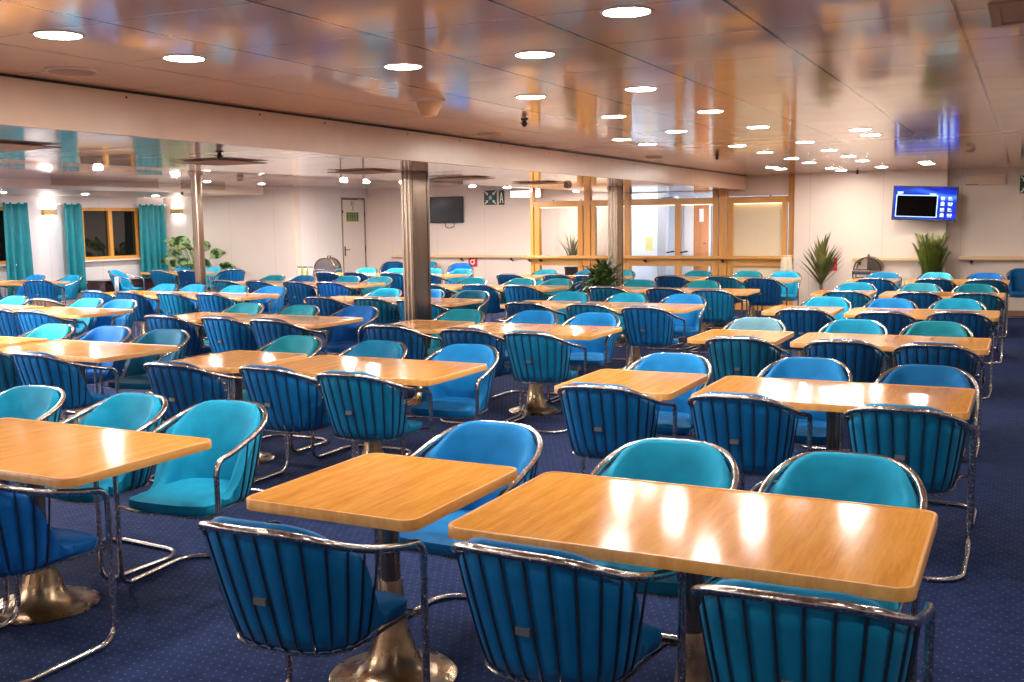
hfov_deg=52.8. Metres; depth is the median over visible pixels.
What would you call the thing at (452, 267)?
tub chair
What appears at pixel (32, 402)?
tub chair
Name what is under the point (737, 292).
pedestal table
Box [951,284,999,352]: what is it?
tub chair
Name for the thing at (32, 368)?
tub chair
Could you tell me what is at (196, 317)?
pedestal table
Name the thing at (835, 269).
fire sign
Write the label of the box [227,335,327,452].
tub chair
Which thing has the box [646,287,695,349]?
tub chair
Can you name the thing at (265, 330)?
tub chair
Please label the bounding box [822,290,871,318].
tub chair
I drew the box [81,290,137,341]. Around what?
tub chair
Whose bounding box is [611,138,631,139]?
recessed light
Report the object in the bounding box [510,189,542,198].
light
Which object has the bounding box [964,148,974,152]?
smoke detector
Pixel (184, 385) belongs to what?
tub chair
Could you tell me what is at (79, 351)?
pedestal table
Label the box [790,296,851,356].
tub chair
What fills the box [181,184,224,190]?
grille
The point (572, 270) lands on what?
dracaena plant
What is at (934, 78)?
ceiling
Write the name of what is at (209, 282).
tub chair
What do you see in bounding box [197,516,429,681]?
tub chair
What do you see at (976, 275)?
tub chair
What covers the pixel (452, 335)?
tub chair
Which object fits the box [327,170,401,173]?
ceiling vent
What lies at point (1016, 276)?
tub chair
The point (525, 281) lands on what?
tub chair
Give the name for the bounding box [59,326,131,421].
tub chair
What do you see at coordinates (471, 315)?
tub chair
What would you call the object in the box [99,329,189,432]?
tub chair
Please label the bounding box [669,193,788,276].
wall
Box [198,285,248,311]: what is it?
tub chair
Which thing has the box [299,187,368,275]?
wall
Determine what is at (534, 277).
pedestal table
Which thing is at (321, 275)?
tub chair
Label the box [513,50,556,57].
recessed light
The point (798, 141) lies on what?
recessed light
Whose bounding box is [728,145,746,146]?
recessed light
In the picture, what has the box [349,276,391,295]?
tub chair
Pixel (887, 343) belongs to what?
pedestal table
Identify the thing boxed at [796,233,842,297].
palm
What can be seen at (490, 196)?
sign
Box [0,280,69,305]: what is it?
pedestal table
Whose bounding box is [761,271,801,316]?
tub chair
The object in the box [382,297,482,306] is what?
pedestal table
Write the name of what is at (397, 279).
tub chair
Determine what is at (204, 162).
ceiling vent
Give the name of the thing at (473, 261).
fire sign
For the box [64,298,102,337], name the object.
tub chair
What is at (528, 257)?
handrail
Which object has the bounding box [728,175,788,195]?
lintel
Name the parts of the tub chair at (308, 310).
arm rail, backrest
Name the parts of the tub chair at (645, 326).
leg, backrest, arm rail, seat, seat frame, leg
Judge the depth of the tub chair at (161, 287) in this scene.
15.65 m
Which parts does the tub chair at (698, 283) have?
arm rail, backrest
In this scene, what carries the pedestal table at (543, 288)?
on the floor
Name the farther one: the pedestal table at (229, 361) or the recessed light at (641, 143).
the recessed light at (641, 143)
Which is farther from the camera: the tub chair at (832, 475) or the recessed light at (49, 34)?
the recessed light at (49, 34)
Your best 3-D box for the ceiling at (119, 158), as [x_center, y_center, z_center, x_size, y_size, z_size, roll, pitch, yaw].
[-4.947,-1.984,11.694,10.000,0.347,24.000,2,7,26]
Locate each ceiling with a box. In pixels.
[0,0,1023,175]
[0,126,736,193]
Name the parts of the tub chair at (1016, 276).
backrest, seat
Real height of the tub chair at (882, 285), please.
0.816 m
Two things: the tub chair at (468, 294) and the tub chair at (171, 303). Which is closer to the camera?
the tub chair at (468, 294)
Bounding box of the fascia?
[0,75,745,189]
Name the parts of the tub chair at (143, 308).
backrest, arm rail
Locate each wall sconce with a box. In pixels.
[41,208,56,215]
[170,208,182,214]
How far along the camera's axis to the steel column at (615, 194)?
16.15 m
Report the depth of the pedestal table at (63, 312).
11.75 m
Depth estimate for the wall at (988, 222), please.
17.27 m
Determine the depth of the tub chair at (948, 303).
10.72 m
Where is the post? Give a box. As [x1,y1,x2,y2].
[657,194,668,275]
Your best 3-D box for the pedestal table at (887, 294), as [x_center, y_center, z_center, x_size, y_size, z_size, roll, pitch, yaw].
[5.217,-0.204,12.539,1.377,0.734,0.797,2,7,26]
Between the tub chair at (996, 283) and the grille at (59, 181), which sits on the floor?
the tub chair at (996, 283)
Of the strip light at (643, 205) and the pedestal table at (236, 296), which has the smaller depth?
the pedestal table at (236, 296)
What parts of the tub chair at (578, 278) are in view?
arm rail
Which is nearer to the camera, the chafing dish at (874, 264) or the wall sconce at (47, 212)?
the chafing dish at (874, 264)
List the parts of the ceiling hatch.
hatch panel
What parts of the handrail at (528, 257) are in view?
rail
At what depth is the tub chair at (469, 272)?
19.38 m
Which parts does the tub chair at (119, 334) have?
leg, seat, backrest, arm rail, seat frame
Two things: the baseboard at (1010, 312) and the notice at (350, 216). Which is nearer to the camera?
the baseboard at (1010, 312)
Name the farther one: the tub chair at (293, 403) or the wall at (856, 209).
the wall at (856, 209)
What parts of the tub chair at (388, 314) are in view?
arm rail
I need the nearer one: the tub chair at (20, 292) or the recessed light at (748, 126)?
the recessed light at (748, 126)
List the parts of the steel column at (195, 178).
cap plate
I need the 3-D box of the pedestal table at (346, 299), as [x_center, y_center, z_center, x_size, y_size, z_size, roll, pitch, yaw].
[-2.151,-0.181,13.236,0.700,0.734,0.797,2,7,26]
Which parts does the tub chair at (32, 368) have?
backrest, arm rail, seat frame, seat, leg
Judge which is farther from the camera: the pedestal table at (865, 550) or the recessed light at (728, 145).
the recessed light at (728, 145)
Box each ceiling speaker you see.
[44,66,98,75]
[476,133,500,135]
[645,156,662,158]
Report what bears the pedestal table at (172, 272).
on the floor
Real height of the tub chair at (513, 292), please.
0.816 m
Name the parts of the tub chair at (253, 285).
backrest, arm rail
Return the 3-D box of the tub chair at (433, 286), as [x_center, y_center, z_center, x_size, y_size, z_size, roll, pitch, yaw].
[-1.113,-0.450,15.079,0.587,0.816,0.597,2,7,26]
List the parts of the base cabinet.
door, door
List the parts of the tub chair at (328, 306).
backrest, arm rail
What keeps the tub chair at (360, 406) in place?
on the floor
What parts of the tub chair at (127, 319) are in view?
leg, arm rail, backrest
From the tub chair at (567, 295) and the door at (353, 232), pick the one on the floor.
the tub chair at (567, 295)
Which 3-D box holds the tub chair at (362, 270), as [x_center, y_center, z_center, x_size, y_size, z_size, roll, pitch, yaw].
[-2.935,-1.013,20.198,0.587,0.816,0.597,2,7,25]
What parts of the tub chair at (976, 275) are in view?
arm rail, backrest, leg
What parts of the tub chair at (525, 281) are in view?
backrest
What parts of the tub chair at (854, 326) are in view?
arm rail, backrest, leg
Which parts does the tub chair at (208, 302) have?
backrest, arm rail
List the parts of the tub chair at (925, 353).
backrest, arm rail, leg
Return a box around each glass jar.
[297,266,301,275]
[302,266,307,274]
[308,266,313,275]
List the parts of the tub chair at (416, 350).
backrest, arm rail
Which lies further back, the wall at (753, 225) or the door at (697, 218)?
the door at (697, 218)
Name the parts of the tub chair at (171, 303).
arm rail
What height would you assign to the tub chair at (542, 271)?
0.816 m
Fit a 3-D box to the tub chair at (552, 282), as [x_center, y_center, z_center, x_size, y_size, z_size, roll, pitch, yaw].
[0.617,-0.510,15.395,0.587,0.816,0.597,3,7,27]
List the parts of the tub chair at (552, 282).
arm rail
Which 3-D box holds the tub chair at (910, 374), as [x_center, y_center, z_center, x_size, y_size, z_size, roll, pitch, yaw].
[2.304,0.570,5.796,0.587,0.816,0.597,3,7,27]
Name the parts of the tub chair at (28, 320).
backrest, arm rail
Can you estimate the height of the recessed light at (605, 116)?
0.008 m
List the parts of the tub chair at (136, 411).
seat, seat frame, leg, arm rail, backrest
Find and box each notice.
[346,200,358,221]
[645,237,652,250]
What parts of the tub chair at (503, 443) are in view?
leg, seat frame, seat, arm rail, backrest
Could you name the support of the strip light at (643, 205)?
attached to the wall at (753, 225)
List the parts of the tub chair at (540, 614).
tag plate, arm rail, seat frame, seat, leg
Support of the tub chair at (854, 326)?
on the floor
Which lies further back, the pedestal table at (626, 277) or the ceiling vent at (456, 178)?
the pedestal table at (626, 277)
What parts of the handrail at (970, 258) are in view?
rail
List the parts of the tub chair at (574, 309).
backrest, arm rail, leg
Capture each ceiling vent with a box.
[0,143,61,151]
[172,160,266,165]
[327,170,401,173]
[436,177,494,180]
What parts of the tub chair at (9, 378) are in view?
arm rail, backrest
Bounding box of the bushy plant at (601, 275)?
[574,254,630,297]
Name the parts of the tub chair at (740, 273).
backrest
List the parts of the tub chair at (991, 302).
backrest, arm rail, leg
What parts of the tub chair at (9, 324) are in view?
arm rail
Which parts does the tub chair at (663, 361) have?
arm rail, backrest, seat, seat frame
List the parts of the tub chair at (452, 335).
arm rail, backrest, seat, leg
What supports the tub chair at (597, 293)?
on the floor
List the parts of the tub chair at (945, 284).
arm rail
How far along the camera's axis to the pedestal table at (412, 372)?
6.81 m
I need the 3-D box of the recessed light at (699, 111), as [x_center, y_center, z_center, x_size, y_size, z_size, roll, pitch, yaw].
[1.435,-1.662,7.473,0.204,0.008,0.204,2,7,26]
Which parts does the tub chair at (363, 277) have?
arm rail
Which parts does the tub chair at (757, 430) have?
tag plate, arm rail, seat frame, seat, leg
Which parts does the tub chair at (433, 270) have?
backrest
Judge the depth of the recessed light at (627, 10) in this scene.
3.84 m
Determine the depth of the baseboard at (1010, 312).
17.21 m
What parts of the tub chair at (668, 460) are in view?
seat, arm rail, backrest, seat frame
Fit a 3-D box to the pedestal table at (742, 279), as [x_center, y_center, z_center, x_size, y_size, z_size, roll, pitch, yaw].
[3.783,-0.616,16.290,1.377,0.734,0.797,2,7,26]
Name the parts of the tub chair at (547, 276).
arm rail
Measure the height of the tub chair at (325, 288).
0.816 m
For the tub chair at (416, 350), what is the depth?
8.90 m
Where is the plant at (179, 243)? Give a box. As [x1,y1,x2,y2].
[160,236,235,270]
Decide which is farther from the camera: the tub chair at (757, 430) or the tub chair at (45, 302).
the tub chair at (45, 302)
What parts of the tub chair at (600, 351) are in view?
leg, seat, backrest, seat frame, arm rail, leg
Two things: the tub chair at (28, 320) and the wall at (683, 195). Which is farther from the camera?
the wall at (683, 195)
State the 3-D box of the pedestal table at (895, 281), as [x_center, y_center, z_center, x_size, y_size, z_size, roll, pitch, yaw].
[5.427,-0.550,15.512,0.700,0.734,0.797,2,7,26]
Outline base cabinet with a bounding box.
[86,277,154,298]
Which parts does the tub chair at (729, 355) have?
arm rail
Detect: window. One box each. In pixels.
[0,207,16,265]
[82,207,140,261]
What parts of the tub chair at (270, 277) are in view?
backrest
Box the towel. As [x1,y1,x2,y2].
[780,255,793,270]
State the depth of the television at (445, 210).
23.12 m
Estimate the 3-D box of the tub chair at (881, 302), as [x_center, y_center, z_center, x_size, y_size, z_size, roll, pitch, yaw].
[3.918,-0.022,10.746,0.587,0.816,0.597,2,7,26]
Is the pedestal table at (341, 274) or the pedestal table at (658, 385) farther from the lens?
the pedestal table at (341, 274)
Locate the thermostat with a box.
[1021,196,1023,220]
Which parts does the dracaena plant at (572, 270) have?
pot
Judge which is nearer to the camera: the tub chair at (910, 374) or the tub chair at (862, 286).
the tub chair at (910, 374)
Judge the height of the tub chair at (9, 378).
0.816 m
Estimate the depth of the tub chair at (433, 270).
19.64 m
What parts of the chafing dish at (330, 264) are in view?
roll lid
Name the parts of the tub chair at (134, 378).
leg, seat frame, seat, arm rail, backrest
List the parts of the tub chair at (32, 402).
backrest, arm rail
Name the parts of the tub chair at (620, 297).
seat, arm rail, backrest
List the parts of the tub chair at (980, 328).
backrest, arm rail, leg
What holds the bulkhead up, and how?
attached to the wall at (47, 233)
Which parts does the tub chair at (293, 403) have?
arm rail, leg, backrest, seat, seat frame, leg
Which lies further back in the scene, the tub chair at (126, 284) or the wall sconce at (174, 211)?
the wall sconce at (174, 211)
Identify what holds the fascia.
attached to the ceiling at (119, 158)
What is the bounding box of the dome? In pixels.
[413,98,445,116]
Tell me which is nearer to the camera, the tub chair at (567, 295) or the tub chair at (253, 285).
the tub chair at (567, 295)
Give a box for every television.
[430,196,463,227]
[891,186,958,221]
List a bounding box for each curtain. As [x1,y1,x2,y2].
[0,202,33,295]
[59,203,86,292]
[133,204,168,276]
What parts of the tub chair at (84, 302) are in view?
seat, arm rail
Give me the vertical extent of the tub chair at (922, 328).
0.816 m
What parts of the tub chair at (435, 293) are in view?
backrest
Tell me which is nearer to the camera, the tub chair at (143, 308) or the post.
the tub chair at (143, 308)
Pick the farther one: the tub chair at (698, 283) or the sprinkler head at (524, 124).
the tub chair at (698, 283)
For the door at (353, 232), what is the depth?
23.76 m
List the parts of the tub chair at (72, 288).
seat, arm rail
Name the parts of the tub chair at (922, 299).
arm rail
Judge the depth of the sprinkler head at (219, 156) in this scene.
7.29 m
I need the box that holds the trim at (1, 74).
[0,73,745,176]
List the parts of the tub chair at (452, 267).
backrest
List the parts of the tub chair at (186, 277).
backrest, arm rail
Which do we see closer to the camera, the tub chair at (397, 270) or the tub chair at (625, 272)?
the tub chair at (625, 272)
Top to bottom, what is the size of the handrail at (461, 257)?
0.146 m
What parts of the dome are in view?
plate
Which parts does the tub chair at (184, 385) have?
backrest, arm rail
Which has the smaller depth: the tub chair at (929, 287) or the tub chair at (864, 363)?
the tub chair at (864, 363)
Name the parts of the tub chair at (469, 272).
backrest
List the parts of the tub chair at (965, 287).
backrest, arm rail, leg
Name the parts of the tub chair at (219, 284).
arm rail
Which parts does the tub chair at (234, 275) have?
arm rail, backrest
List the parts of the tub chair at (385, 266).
backrest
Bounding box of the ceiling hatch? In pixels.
[987,0,1023,26]
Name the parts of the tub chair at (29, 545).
leg, backrest, seat, seat frame, arm rail, leg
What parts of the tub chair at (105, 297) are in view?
arm rail, backrest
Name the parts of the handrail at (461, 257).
rail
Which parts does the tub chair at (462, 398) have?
leg, seat, seat frame, backrest, arm rail, leg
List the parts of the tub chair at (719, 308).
backrest, arm rail, seat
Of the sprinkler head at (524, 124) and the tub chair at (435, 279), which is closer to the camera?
the sprinkler head at (524, 124)
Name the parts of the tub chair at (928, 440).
tag plate, backrest, arm rail, seat, seat frame, leg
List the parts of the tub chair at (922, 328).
backrest, arm rail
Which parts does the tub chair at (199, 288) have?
arm rail, backrest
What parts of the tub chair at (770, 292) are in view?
backrest, arm rail, seat frame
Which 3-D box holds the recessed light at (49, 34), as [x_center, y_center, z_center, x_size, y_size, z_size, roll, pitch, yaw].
[-1.833,-1.236,4.168,0.204,0.008,0.204,2,7,26]
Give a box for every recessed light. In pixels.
[30,30,84,39]
[161,54,206,61]
[383,63,422,69]
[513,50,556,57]
[515,94,546,98]
[600,5,653,16]
[600,115,626,117]
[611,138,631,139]
[624,86,657,90]
[638,143,656,144]
[665,130,687,132]
[696,110,724,112]
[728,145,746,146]
[746,126,770,127]
[795,141,814,142]
[848,128,871,130]
[860,134,881,135]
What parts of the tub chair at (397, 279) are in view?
arm rail, backrest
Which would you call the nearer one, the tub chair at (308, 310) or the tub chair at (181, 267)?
the tub chair at (308, 310)
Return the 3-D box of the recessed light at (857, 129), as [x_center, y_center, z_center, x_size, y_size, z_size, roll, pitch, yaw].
[3.101,-1.883,9.188,0.204,0.008,0.204,2,7,26]
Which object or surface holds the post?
on the floor
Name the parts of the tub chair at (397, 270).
backrest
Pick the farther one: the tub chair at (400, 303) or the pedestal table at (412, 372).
the tub chair at (400, 303)
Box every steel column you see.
[188,173,206,334]
[401,171,431,349]
[608,186,622,286]
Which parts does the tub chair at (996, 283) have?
arm rail, backrest, leg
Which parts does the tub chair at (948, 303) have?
backrest, arm rail, leg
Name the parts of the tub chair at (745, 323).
arm rail, backrest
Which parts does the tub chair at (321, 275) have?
arm rail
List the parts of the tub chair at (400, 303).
arm rail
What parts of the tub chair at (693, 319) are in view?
arm rail, backrest, seat, seat frame, leg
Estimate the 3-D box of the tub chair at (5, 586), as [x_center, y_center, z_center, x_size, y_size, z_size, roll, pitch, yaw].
[-2.566,0.808,4.322,0.587,0.816,0.597,3,7,27]
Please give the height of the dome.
0.105 m
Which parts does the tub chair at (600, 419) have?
leg, seat frame, tag plate, backrest, arm rail, seat, leg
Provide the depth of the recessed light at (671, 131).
9.07 m
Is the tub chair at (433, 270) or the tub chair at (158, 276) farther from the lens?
the tub chair at (158, 276)
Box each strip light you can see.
[643,205,672,205]
[739,203,769,203]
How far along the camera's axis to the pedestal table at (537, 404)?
9.10 m
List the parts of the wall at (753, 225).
post, post, rail, post, post, post, rail, post, rail, transom rail, post, post, post, rail, pane, pane, rail, post, post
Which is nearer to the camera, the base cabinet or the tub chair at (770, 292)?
the tub chair at (770, 292)
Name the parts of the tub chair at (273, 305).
backrest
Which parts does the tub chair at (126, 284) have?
backrest, arm rail, seat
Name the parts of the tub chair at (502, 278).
backrest, arm rail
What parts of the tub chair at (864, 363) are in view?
backrest, arm rail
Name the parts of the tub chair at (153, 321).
arm rail, backrest, seat frame, seat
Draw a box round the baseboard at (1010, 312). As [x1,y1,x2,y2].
[1000,310,1023,315]
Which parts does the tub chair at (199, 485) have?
leg, seat frame, seat, backrest, arm rail, leg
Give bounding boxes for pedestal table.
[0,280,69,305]
[0,305,43,309]
[0,336,47,346]
[0,339,178,423]
[0,418,211,625]
[12,307,132,323]
[106,291,197,334]
[139,271,213,291]
[173,312,247,384]
[173,350,306,463]
[181,292,279,300]
[232,314,362,328]
[235,281,308,286]
[246,453,517,681]
[270,355,486,454]
[304,296,381,355]
[306,282,384,287]
[335,273,380,295]
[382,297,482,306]
[391,320,474,405]
[402,274,466,278]
[438,284,464,293]
[448,471,937,681]
[465,322,621,414]
[488,285,568,291]
[500,300,580,309]
[520,275,543,279]
[542,275,632,301]
[554,369,707,399]
[565,302,704,369]
[588,287,652,342]
[644,288,759,346]
[654,277,706,281]
[687,329,793,345]
[691,376,975,450]
[703,277,800,316]
[761,306,843,356]
[790,332,991,368]
[810,290,876,297]
[844,308,999,321]
[846,278,900,283]
[879,291,1005,300]
[904,279,1009,290]
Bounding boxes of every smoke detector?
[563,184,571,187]
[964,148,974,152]
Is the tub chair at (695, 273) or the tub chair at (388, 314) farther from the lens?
the tub chair at (695, 273)
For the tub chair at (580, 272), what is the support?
on the floor
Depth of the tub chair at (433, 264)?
23.26 m
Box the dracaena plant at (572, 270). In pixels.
[557,231,577,274]
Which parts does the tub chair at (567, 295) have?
arm rail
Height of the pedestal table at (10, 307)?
0.734 m
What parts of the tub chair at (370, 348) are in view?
leg, arm rail, backrest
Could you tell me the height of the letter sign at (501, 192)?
0.316 m
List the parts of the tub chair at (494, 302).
backrest, arm rail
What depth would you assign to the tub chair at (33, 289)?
17.51 m
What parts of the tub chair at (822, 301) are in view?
arm rail, backrest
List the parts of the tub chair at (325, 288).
backrest, arm rail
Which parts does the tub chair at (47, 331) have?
arm rail, backrest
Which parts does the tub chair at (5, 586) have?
leg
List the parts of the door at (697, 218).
plate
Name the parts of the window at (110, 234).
pane, sill, pane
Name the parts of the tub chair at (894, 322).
arm rail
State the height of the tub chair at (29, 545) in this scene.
0.816 m
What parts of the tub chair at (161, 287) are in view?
backrest, arm rail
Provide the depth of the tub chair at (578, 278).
16.66 m
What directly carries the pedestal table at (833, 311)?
on the floor
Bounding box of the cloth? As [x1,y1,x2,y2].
[115,277,120,290]
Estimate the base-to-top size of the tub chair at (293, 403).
0.816 m
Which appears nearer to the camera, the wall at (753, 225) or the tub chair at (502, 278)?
the tub chair at (502, 278)
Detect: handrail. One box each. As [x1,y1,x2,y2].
[391,255,523,260]
[523,255,793,262]
[852,257,919,264]
[958,256,1023,264]
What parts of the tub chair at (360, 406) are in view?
tag plate, leg, backrest, arm rail, seat, seat frame, leg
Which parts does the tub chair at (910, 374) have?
arm rail, backrest, seat frame, leg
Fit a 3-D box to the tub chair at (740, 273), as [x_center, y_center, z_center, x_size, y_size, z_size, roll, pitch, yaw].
[3.810,-0.731,16.917,0.587,0.816,0.597,2,7,26]
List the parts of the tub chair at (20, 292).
backrest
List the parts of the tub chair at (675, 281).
arm rail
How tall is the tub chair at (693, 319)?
0.816 m
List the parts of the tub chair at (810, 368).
leg, arm rail, backrest, seat frame, seat, leg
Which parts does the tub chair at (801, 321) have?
arm rail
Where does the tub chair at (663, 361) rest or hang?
on the floor
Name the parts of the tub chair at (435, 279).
backrest, arm rail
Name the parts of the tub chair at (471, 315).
seat, backrest, arm rail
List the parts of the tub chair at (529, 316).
seat, backrest, arm rail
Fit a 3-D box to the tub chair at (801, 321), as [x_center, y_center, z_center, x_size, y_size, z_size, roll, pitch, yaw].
[2.893,0.056,10.191,0.587,0.816,0.597,2,7,26]
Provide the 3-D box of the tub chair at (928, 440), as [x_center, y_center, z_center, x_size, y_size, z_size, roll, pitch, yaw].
[1.893,0.670,4.980,0.587,0.816,0.597,3,7,27]
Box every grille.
[48,69,95,75]
[50,180,158,187]
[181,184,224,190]
[478,134,498,135]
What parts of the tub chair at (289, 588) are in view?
tag plate, leg, backrest, arm rail, seat, seat frame, leg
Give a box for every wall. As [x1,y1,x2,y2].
[0,195,162,305]
[163,186,301,292]
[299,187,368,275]
[366,186,624,293]
[530,174,794,310]
[632,194,657,283]
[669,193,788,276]
[793,169,948,305]
[946,167,1023,310]
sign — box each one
[468,258,477,266]
[484,190,496,204]
[499,190,504,204]
[830,258,836,270]
[1020,176,1023,192]
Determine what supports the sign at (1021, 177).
attached to the wall at (988, 222)
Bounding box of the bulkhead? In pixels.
[0,178,263,197]
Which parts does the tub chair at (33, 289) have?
arm rail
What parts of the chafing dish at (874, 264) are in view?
roll lid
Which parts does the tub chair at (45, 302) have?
arm rail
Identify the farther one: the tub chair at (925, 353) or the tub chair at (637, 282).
the tub chair at (637, 282)
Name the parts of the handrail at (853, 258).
rail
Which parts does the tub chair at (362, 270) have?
backrest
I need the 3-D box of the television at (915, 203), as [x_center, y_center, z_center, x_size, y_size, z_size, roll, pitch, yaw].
[6.866,-2.283,17.150,1.024,0.611,0.370,2,7,25]
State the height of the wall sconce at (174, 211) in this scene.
0.144 m
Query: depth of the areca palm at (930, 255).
16.76 m
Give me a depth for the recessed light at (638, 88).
6.09 m
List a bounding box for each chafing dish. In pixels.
[313,255,341,276]
[852,254,884,278]
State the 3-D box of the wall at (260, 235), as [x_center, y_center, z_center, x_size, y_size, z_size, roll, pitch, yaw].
[-6.290,-2.163,22.812,3.900,2.600,0.200,2,7,26]
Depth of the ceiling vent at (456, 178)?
12.09 m
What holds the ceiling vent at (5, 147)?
in the ceiling at (119, 158)
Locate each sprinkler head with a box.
[214,151,223,159]
[520,118,528,126]
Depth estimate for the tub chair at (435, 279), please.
18.14 m
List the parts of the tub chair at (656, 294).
backrest, arm rail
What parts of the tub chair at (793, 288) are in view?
backrest, arm rail, seat, leg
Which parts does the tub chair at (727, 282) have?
backrest, arm rail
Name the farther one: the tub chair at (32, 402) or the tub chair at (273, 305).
the tub chair at (273, 305)
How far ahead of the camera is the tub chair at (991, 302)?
11.62 m
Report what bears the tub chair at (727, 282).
on the floor
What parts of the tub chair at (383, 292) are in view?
backrest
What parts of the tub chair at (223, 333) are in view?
arm rail, backrest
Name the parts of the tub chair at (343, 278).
backrest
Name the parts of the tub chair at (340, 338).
seat, arm rail, backrest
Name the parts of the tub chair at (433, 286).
backrest, arm rail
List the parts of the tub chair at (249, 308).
arm rail, backrest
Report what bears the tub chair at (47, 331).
on the floor
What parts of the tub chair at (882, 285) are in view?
arm rail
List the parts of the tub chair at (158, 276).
arm rail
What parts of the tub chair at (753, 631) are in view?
arm rail, leg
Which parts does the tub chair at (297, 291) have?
arm rail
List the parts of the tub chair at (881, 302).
arm rail, backrest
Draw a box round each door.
[341,197,366,272]
[684,204,711,275]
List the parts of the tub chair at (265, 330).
backrest, arm rail, leg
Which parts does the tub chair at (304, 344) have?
leg, seat, arm rail, backrest, leg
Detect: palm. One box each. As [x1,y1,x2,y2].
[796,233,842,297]
[910,231,951,277]
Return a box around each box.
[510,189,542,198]
[965,174,1005,184]
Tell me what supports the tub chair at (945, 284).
on the floor
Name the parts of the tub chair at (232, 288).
backrest, arm rail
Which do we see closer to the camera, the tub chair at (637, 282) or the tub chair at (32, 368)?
the tub chair at (32, 368)
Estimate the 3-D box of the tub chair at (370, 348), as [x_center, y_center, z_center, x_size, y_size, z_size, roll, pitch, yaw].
[-1.056,0.428,7.443,0.587,0.816,0.597,2,7,26]
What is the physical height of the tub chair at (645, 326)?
0.816 m
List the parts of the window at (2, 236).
frame, pane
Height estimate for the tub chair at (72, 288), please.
0.816 m
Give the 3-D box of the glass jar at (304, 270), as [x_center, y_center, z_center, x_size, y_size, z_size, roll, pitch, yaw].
[-4.276,-1.432,21.328,0.124,0.230,0.124,2,7,26]
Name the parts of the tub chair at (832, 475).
arm rail, backrest, seat, seat frame, leg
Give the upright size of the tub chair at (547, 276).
0.816 m
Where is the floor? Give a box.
[0,298,1023,681]
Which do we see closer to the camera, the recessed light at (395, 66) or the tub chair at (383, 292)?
the recessed light at (395, 66)
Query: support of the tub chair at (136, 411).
on the floor
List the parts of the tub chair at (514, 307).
backrest, arm rail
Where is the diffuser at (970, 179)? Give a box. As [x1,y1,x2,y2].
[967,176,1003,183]
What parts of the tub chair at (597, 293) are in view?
backrest, arm rail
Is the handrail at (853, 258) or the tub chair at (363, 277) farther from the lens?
the tub chair at (363, 277)
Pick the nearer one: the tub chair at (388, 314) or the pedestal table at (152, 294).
the tub chair at (388, 314)
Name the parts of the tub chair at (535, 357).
leg, backrest, arm rail, seat frame, seat, leg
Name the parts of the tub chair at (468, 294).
arm rail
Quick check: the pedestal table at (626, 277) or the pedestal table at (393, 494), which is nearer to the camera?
the pedestal table at (393, 494)
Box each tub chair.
[0,285,14,299]
[0,296,28,305]
[0,308,22,336]
[0,351,63,419]
[0,385,65,483]
[0,480,117,681]
[0,481,8,617]
[4,275,44,297]
[9,351,118,418]
[14,310,87,336]
[18,324,74,420]
[19,392,176,580]
[23,280,65,305]
[29,298,65,321]
[55,275,81,303]
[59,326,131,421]
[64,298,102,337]
[74,299,137,371]
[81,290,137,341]
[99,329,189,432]
[108,270,144,290]
[112,399,267,595]
[113,291,158,334]
[131,284,177,338]
[143,361,259,482]
[144,314,219,393]
[149,270,181,289]
[156,292,197,314]
[158,284,207,340]
[171,266,191,286]
[177,270,213,291]
[195,293,247,354]
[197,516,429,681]
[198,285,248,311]
[201,316,257,399]
[204,302,263,376]
[206,267,222,291]
[213,280,249,302]
[214,269,245,291]
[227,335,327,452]
[235,286,286,313]
[239,364,354,491]
[245,280,288,305]
[249,275,285,300]
[249,318,326,398]
[251,305,319,383]
[283,281,317,305]
[284,275,315,302]
[305,296,353,336]
[310,306,378,386]
[310,340,411,458]
[315,271,341,281]
[316,281,362,333]
[316,370,432,456]
[317,276,359,295]
[343,272,370,295]
[348,288,401,312]
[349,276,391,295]
[354,268,376,277]
[354,297,398,323]
[364,324,442,417]
[374,420,542,617]
[379,261,403,296]
[380,272,403,317]
[383,268,402,311]
[392,289,444,321]
[396,299,451,321]
[401,344,498,456]
[415,309,484,387]
[430,261,436,267]
[431,268,443,280]
[431,273,450,296]
[431,283,458,312]
[436,290,489,322]
[439,269,472,293]
[440,327,521,423]
[446,263,473,276]
[451,538,686,681]
[453,277,486,294]
[462,284,506,340]
[490,310,559,401]
[491,278,535,321]
[496,273,533,321]
[503,284,551,302]
[503,330,586,433]
[505,301,566,374]
[530,269,558,284]
[538,279,572,300]
[542,274,574,291]
[546,291,589,324]
[547,312,619,403]
[557,382,676,473]
[566,303,627,371]
[572,270,590,291]
[573,275,592,300]
[588,286,628,346]
[590,438,739,641]
[603,293,648,360]
[607,352,711,468]
[619,279,656,299]
[621,306,685,369]
[623,270,635,282]
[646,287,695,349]
[649,294,706,366]
[654,275,689,287]
[674,280,720,338]
[680,270,712,282]
[687,391,812,476]
[689,289,742,353]
[691,577,935,681]
[705,276,747,328]
[705,335,790,381]
[708,317,785,384]
[731,271,762,318]
[740,357,852,491]
[744,277,787,316]
[757,450,927,681]
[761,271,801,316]
[775,307,836,358]
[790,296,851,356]
[800,338,888,451]
[818,319,887,382]
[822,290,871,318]
[833,282,876,301]
[843,403,974,581]
[854,310,917,353]
[855,277,898,298]
[857,298,917,373]
[865,272,901,290]
[874,364,979,528]
[892,291,942,308]
[892,342,982,461]
[897,283,942,291]
[899,321,973,424]
[914,278,956,291]
[917,272,954,278]
[926,310,994,399]
[928,298,986,382]
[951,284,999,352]
[951,292,1004,363]
[964,278,1008,337]
[965,273,1005,329]
[1005,268,1023,320]
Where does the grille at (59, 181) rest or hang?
attached to the bulkhead
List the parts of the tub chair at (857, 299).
arm rail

